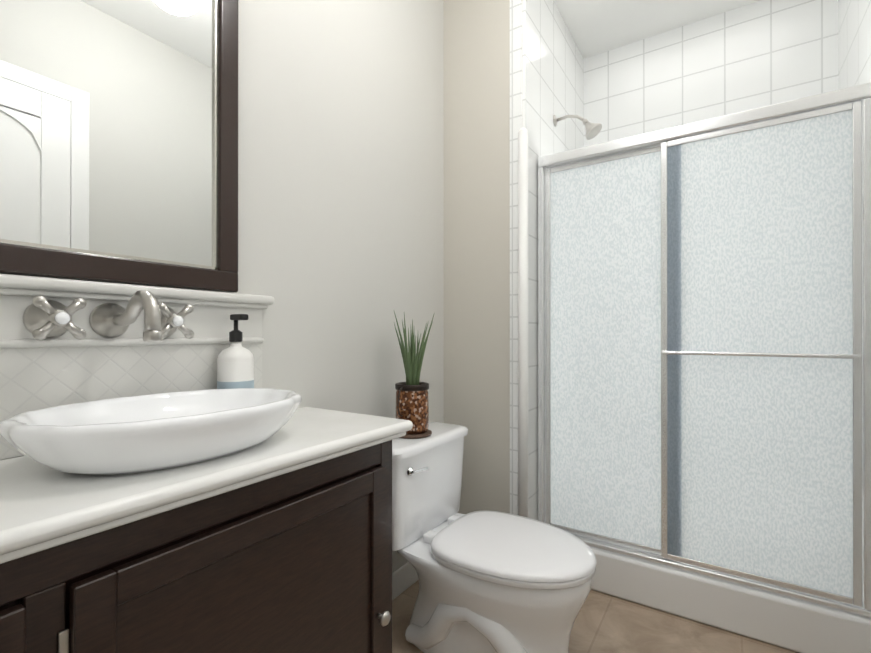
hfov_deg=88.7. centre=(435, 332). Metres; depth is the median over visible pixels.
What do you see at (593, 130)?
shower head
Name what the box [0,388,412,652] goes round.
bathroom vanity
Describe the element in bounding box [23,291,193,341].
faucet
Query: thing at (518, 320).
trim
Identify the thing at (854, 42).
shower wall tile
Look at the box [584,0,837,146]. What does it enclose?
tiled wall
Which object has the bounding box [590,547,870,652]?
shower curb
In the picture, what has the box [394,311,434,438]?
potted plant
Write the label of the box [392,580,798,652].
floor
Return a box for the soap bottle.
[217,314,253,388]
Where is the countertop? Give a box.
[0,407,412,563]
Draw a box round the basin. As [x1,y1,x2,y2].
[0,388,301,474]
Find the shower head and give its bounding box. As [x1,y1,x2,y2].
[553,115,601,139]
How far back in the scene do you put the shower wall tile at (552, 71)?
2.15 m
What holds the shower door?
on the shower curb
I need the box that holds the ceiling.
[554,0,759,58]
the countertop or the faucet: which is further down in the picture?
the countertop
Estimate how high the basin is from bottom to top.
0.103 m
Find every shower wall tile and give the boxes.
[522,0,583,519]
[838,0,870,89]
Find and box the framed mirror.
[0,0,238,292]
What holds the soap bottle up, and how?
on the countertop
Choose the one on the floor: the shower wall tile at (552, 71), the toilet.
the toilet
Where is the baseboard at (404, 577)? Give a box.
[392,562,417,599]
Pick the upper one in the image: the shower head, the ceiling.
the ceiling
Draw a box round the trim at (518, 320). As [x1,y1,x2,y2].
[510,0,527,517]
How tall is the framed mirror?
0.974 m
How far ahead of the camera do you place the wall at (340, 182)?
1.67 m
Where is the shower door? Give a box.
[538,82,870,617]
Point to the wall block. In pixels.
(477, 218)
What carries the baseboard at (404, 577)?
attached to the wall at (340, 182)
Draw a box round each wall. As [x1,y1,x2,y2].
[0,0,443,572]
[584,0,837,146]
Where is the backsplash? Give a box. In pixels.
[0,274,273,458]
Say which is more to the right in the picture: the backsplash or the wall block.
the wall block
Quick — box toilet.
[392,422,596,652]
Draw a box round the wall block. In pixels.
[444,0,509,513]

